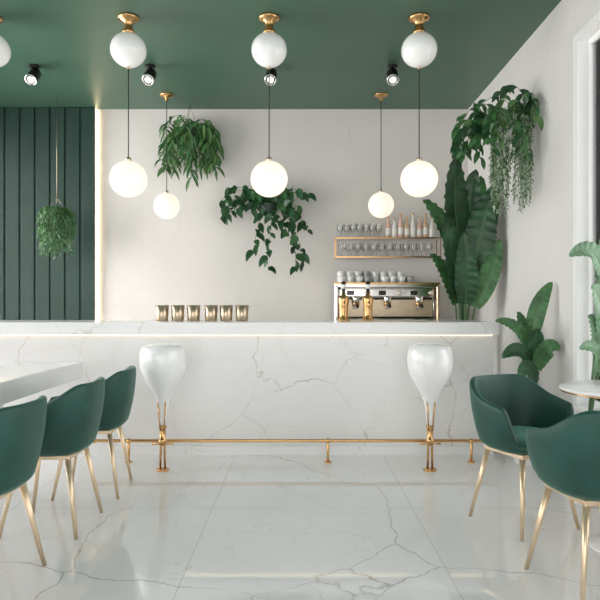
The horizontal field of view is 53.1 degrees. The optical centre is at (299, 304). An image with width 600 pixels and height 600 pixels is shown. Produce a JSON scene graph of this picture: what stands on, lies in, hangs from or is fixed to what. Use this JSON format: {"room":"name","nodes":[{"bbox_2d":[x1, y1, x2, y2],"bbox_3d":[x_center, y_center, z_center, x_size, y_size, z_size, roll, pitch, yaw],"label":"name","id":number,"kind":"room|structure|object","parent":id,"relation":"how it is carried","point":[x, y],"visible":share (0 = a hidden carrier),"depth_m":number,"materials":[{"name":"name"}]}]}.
{"room":"cafe","nodes":[
{"label":"cafe","id":0,"kind":"room"},
{"bbox_2d":[0,0,560,108],"bbox_3d":[-1.100,-2.405,2.445,6.700,0.150,9.790,0,0,0],"label":"ceiling","id":1,"kind":"structure","parent":0,"point":[339,54],"depth_m":5.54,"materials":[{"name":"green paint"}]},
{"bbox_2d":[0,16,10,66],"bbox_3d":[-2.500,-2.129,4.860,0.290,0.401,0.290,0,0,0],"label":"ceiling lamp","id":2,"kind":"object","parent":1,"relation":"hanging from","point":[5,51],"visible":1,"depth_m":4.83,"materials":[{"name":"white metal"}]},
{"bbox_2d":[24,64,41,85],"bbox_3d":[-2.593,-2.228,5.828,0.123,0.204,0.180,0,0,0],"label":"ceiling spotlight","id":3,"kind":"object","parent":1,"relation":"attached to","point":[33,76],"depth_m":5.80,"materials":[{"name":"black metal"}]},
{"bbox_2d":[36,95,76,259],"bbox_3d":[-2.699,-1.421,6.662,0.456,1.817,0.430,0,0,-41],"label":"plant","id":4,"kind":"object","parent":1,"relation":"hanging from","point":[53,217],"visible":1,"depth_m":6.57,"materials":[{"name":"green plant"}]},
{"bbox_2d":[109,12,146,196],"bbox_3d":[-1.390,-1.602,4.860,0.300,1.456,0.300,0,0,0],"label":"globe pendant lamp","id":5,"kind":"object","parent":1,"relation":"hanging from","point":[127,178],"visible":1,"depth_m":4.77,"materials":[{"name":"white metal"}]},
{"bbox_2d":[142,64,156,85],"bbox_3d":[-1.463,-2.228,5.828,0.123,0.204,0.180,0,0,0],"label":"ceiling spotlight","id":6,"kind":"object","parent":1,"relation":"attached to","point":[150,74],"depth_m":5.80,"materials":[{"name":"black metal"}]},
{"bbox_2d":[154,92,179,218],"bbox_3d":[-1.475,-1.641,6.640,0.284,1.377,0.284,0,0,0],"label":"globe pendant lamp","id":7,"kind":"object","parent":1,"relation":"hanging from","point":[166,205],"visible":1,"depth_m":6.56,"materials":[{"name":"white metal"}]},
{"bbox_2d":[154,106,224,191],"bbox_3d":[-1.280,-1.813,6.981,0.796,1.034,0.280,0,0,0],"label":"fern plant","id":8,"kind":"object","parent":1,"relation":"hanging from","point":[195,135],"visible":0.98,"depth_m":6.91,"materials":[{"name":"green plant"}]},
{"bbox_2d":[251,12,287,196],"bbox_3d":[-0.250,-1.602,4.860,0.300,1.456,0.300,0,0,0],"label":"globe pendant lamp","id":9,"kind":"object","parent":1,"relation":"hanging from","point":[269,178],"visible":1,"depth_m":4.77,"materials":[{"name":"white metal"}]},
{"bbox_2d":[264,67,276,85],"bbox_3d":[-0.283,-2.228,5.828,0.123,0.204,0.180,0,0,0],"label":"ceiling spotlight","id":10,"kind":"object","parent":1,"relation":"attached to","point":[273,73],"depth_m":5.79,"materials":[{"name":"black metal"}]},
{"bbox_2d":[368,92,393,217],"bbox_3d":[0.897,-1.647,6.640,0.284,1.367,0.284,0,0,0],"label":"globe pendant lamp","id":11,"kind":"object","parent":1,"relation":"hanging from","point":[381,204],"visible":1,"depth_m":6.55,"materials":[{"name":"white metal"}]},
{"bbox_2d":[387,64,398,85],"bbox_3d":[0.897,-2.228,5.828,0.122,0.204,0.180,0,0,0],"label":"ceiling spotlight","id":12,"kind":"object","parent":1,"relation":"attached to","point":[392,73],"depth_m":5.80,"materials":[{"name":"black metal"}]},
{"bbox_2d":[400,12,437,196],"bbox_3d":[0.965,-1.602,4.860,0.300,1.456,0.300,0,0,0],"label":"globe pendant lamp","id":13,"kind":"object","parent":1,"relation":"hanging from","point":[419,178],"visible":1,"depth_m":4.77,"materials":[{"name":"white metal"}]},
{"bbox_2d":[96,109,467,319],"bbox_3d":[-1.100,-0.545,7.240,6.700,3.570,0.200,0,0,0],"label":"wall","id":14,"kind":"structure","parent":0,"point":[342,157],"depth_m":7.14,"materials":[{"name":"paint"}]},
{"bbox_2d":[0,107,94,319],"bbox_3d":[-3.308,-0.545,7.098,1.785,3.570,0.085,0,0,0],"label":"wall panel","id":15,"kind":"object","parent":14,"relation":"attached to","point":[32,287],"visible":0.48,"depth_m":7.06,"materials":[{"name":"green wood"}]},
{"bbox_2d":[95,109,96,319],"bbox_3d":[-2.424,-0.540,7.125,0.018,3.560,0.029,0,0,0],"label":"strip light","id":16,"kind":"object","parent":15,"relation":"attached to","point":[95,109],"visible":0.64,"depth_m":7.11,"materials":[{"name":"white plastic"}]},
{"bbox_2d":[219,185,315,274],"bbox_3d":[-0.372,-0.926,6.873,1.107,1.187,0.534,0,0,0],"label":"pothos plant","id":17,"kind":"object","parent":14,"relation":"attached to","point":[268,206],"visible":0.9,"depth_m":6.87,"materials":[{"name":"green plant"}]},
{"bbox_2d":[334,237,440,258],"bbox_3d":[1.020,-0.664,7.030,1.220,0.236,0.220,0,0,0],"label":"shelf","id":18,"kind":"object","parent":14,"relation":"attached to","point":[336,238],"visible":0.83,"depth_m":6.92,"materials":[{"name":"gold metal"}]},
{"bbox_2d":[337,224,381,236],"label":"glasses","id":19,"kind":"object","parent":18,"relation":"on","point":[368,227],"depth_m":7.01,"materials":[{"name":"clear glass"}]},
{"bbox_2d":[338,244,431,255],"label":"glasses","id":20,"kind":"object","parent":18,"relation":"on","point":[338,244],"depth_m":7.02,"materials":[{"name":"clear glass"}]},
{"bbox_2d":[385,213,433,236],"bbox_3d":[1.286,-0.928,7.020,0.572,0.291,0.061,0,0,0],"label":"liquor bottles","id":21,"kind":"object","parent":18,"relation":"on","point":[400,224],"visible":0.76,"depth_m":7.00,"materials":[{"name":"white glass"}]},
{"bbox_2d":[0,451,599,599],"bbox_3d":[-1.100,1.290,2.445,6.700,0.100,9.790,0,0,0],"label":"floor","id":22,"kind":"structure","parent":0,"point":[206,527],"depth_m":3.29,"materials":[{"name":"stone"}]},
{"bbox_2d":[0,395,46,566],"bbox_3d":[-1.413,0.833,2.659,0.496,0.819,0.540,0,0,3],"label":"dining chair","id":23,"kind":"object","parent":22,"relation":"on","point":[22,426],"visible":1,"depth_m":2.58,"materials":[{"name":"green fabric"}]},
{"bbox_2d":[0,361,82,407],"bbox_3d":[-2.225,0.840,2.650,1.050,0.800,4.100,0,0,0],"label":"dining table","id":24,"kind":"object","parent":22,"relation":"on","point":[18,379],"visible":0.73,"depth_m":4.03,"materials":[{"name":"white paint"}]},
{"bbox_2d":[0,377,104,539],"bbox_3d":[-1.373,0.833,3.380,0.496,0.819,0.540,0,0,0],"label":"dining chair","id":25,"kind":"object","parent":22,"relation":"on","point":[73,417],"visible":0.66,"depth_m":3.21,"materials":[{"name":"green fabric"}]},
{"bbox_2d":[51,366,135,500],"bbox_3d":[-1.363,0.833,4.021,0.496,0.819,0.540,0,0,-4],"label":"dining chair","id":26,"kind":"object","parent":22,"relation":"on","point":[120,386],"visible":0.42,"depth_m":3.86,"materials":[{"name":"green fabric"}]},
{"bbox_2d":[139,343,185,471],"bbox_3d":[-1.030,0.765,4.500,0.344,0.950,0.344,0,0,0],"label":"bar stool","id":27,"kind":"object","parent":22,"relation":"on","point":[162,366],"visible":1,"depth_m":4.40,"materials":[{"name":"white paint"}]},
{"bbox_2d":[0,320,498,454],"bbox_3d":[-0.917,0.690,5.210,5.065,1.100,0.700,0,0,0],"label":"bar counter","id":28,"kind":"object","parent":22,"relation":"on","point":[250,379],"depth_m":4.97,"materials":[{"name":"stone"}]},
{"bbox_2d":[155,305,168,320],"bbox_3d":[-1.225,0.070,5.330,0.120,0.139,0.120,0,0,0],"label":"tumbler","id":29,"kind":"object","parent":28,"relation":"on","point":[162,311],"visible":1,"depth_m":5.28,"materials":[{"name":"gold metal"}]},
{"bbox_2d":[171,305,184,320],"bbox_3d":[-1.085,0.070,5.330,0.120,0.139,0.120,0,0,0],"label":"tumbler","id":30,"kind":"object","parent":28,"relation":"on","point":[177,311],"visible":1,"depth_m":5.28,"materials":[{"name":"gold metal"}]},
{"bbox_2d":[187,305,199,320],"bbox_3d":[-0.945,0.070,5.330,0.120,0.139,0.120,0,0,0],"label":"tumbler","id":31,"kind":"object","parent":28,"relation":"on","point":[193,311],"visible":1,"depth_m":5.28,"materials":[{"name":"gold metal"}]},
{"bbox_2d":[204,305,217,320],"bbox_3d":[-0.790,0.070,5.330,0.120,0.139,0.120,0,0,0],"label":"tumbler","id":32,"kind":"object","parent":28,"relation":"on","point":[211,311],"visible":1,"depth_m":5.28,"materials":[{"name":"gold metal"}]},
{"bbox_2d":[219,305,232,320],"bbox_3d":[-0.655,0.070,5.330,0.120,0.139,0.120,0,0,0],"label":"tumbler","id":33,"kind":"object","parent":28,"relation":"on","point":[226,311],"visible":1,"depth_m":5.28,"materials":[{"name":"gold metal"}]},
{"bbox_2d":[235,305,248,320],"bbox_3d":[-0.515,0.070,5.330,0.120,0.139,0.120,0,0,0],"label":"tumbler","id":34,"kind":"object","parent":28,"relation":"on","point":[241,310],"visible":1,"depth_m":5.28,"materials":[{"name":"gold metal"}]},
{"bbox_2d":[337,281,349,320],"bbox_3d":[0.385,-0.035,5.273,0.110,0.350,0.165,0,0,0],"label":"bottle","id":35,"kind":"object","parent":28,"relation":"on","point":[343,300],"visible":0.99,"depth_m":5.27,"materials":[{"name":"gold metal"}]},
{"bbox_2d":[362,281,373,320],"bbox_3d":[0.600,-0.035,5.273,0.110,0.350,0.165,0,0,0],"label":"bottle","id":36,"kind":"object","parent":28,"relation":"on","point":[367,300],"visible":1,"depth_m":5.27,"materials":[{"name":"gold metal"}]},
{"bbox_2d":[93,438,480,462],"bbox_3d":[-0.050,1.145,4.730,3.180,0.190,0.060,0,0,0],"label":"rail","id":37,"kind":"object","parent":22,"relation":"on","point":[128,440],"visible":0.8,"depth_m":4.72,"materials":[{"name":"gold metal"}]},
{"bbox_2d":[407,343,453,471],"bbox_3d":[0.975,0.765,4.500,0.344,0.950,0.344,0,0,0],"label":"bar stool","id":38,"kind":"object","parent":22,"relation":"on","point":[429,365],"visible":1,"depth_m":4.40,"materials":[{"name":"white paint"}]},
{"bbox_2d":[423,155,502,319],"bbox_3d":[1.582,-0.135,6.038,0.775,2.750,0.575,0,0,0],"label":"plant","id":39,"kind":"object","parent":22,"relation":"on","point":[470,273],"visible":0.89,"depth_m":5.86,"materials":[{"name":"green plant"}]},
{"bbox_2d":[469,374,579,541],"bbox_3d":[1.263,0.833,3.436,0.540,0.819,0.496,0,0,-24],"label":"dining chair","id":40,"kind":"object","parent":22,"relation":"on","point":[504,406],"visible":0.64,"depth_m":3.49,"materials":[{"name":"green fabric"}]},
{"bbox_2d":[495,282,560,466],"bbox_3d":[1.722,0.530,4.660,0.486,1.421,0.380,0,0,0],"label":"rubber plant","id":41,"kind":"object","parent":22,"relation":"on","point":[535,352],"visible":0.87,"depth_m":4.60,"materials":[{"name":"green plant"}]},
{"bbox_2d":[524,410,599,599],"bbox_3d":[1.303,0.833,2.633,0.540,0.819,0.496,0,0,-10],"label":"dining chair","id":42,"kind":"object","parent":22,"relation":"on","point":[565,455],"visible":1,"depth_m":2.47,"materials":[{"name":"green fabric"}]},
{"bbox_2d":[558,380,599,552],"bbox_3d":[1.660,0.830,3.050,0.640,0.820,0.640,0,0,0],"label":"bistro table","id":43,"kind":"object","parent":22,"relation":"on","point":[584,388],"visible":0.94,"depth_m":3.06,"materials":[{"name":"stone"}]},
{"bbox_2d":[567,240,599,506],"bbox_3d":[1.835,0.365,3.735,0.352,1.750,0.370,0,0,0],"label":"banana plant","id":44,"kind":"object","parent":22,"relation":"on","point":[586,248],"visible":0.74,"depth_m":3.69,"materials":[{"name":"green plant"}]},
{"bbox_3d":[-0.220,0.740,6.827,3.600,1.000,0.615,0,0,0],"label":"bar cabinet","id":45,"kind":"object","parent":22,"relation":"on","visible":0},
{"bbox_2d":[332,282,439,319],"bbox_3d":[0.960,-0.004,6.763,1.164,0.489,0.554,0,0,0],"label":"espresso machine","id":46,"kind":"object","parent":45,"relation":"on","point":[392,300],"visible":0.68,"depth_m":6.64,"materials":[{"name":"silver metal"}]},
{"bbox_2d":[337,271,413,281],"bbox_3d":[0.851,-0.315,6.790,0.855,0.130,0.310,0,0,0],"label":"cups","id":47,"kind":"object","parent":46,"relation":"on","point":[384,276],"visible":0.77,"depth_m":6.75,"materials":[{"name":"white ceramic"}]},
{"bbox_2d":[468,0,599,414],"bbox_3d":[2.125,-0.545,2.470,0.250,3.570,9.340,0,0,0],"label":"wall","id":48,"kind":"structure","parent":0,"point":[537,242],"depth_m":4.93,"materials":[{"name":"paint"}]},
{"bbox_2d":[450,85,543,219],"bbox_3d":[1.642,-1.328,5.233,0.723,1.117,0.914,0,0,0],"label":"hanging plant","id":49,"kind":"object","parent":48,"relation":"attached to","point":[503,125],"visible":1,"depth_m":5.08,"materials":[{"name":"green plant"}]},
{"bbox_2d":[573,11,599,411],"bbox_3d":[2.020,-0.603,2.485,0.100,2.695,3.771,0,0,0],"label":"trim","id":50,"kind":"structure","parent":48,"relation":"attached to","point":[580,40],"depth_m":4.31,"materials":[{"name":"white paint"}]},
{"bbox_2d":[588,30,599,408],"bbox_3d":[2.090,-0.595,2.475,0.040,2.630,3.710,0,0,0],"label":"window","id":51,"kind":"structure","parent":48,"relation":"in","point":[593,42],"depth_m":4.28,"materials":[{"name":"white paint"}]}
]}

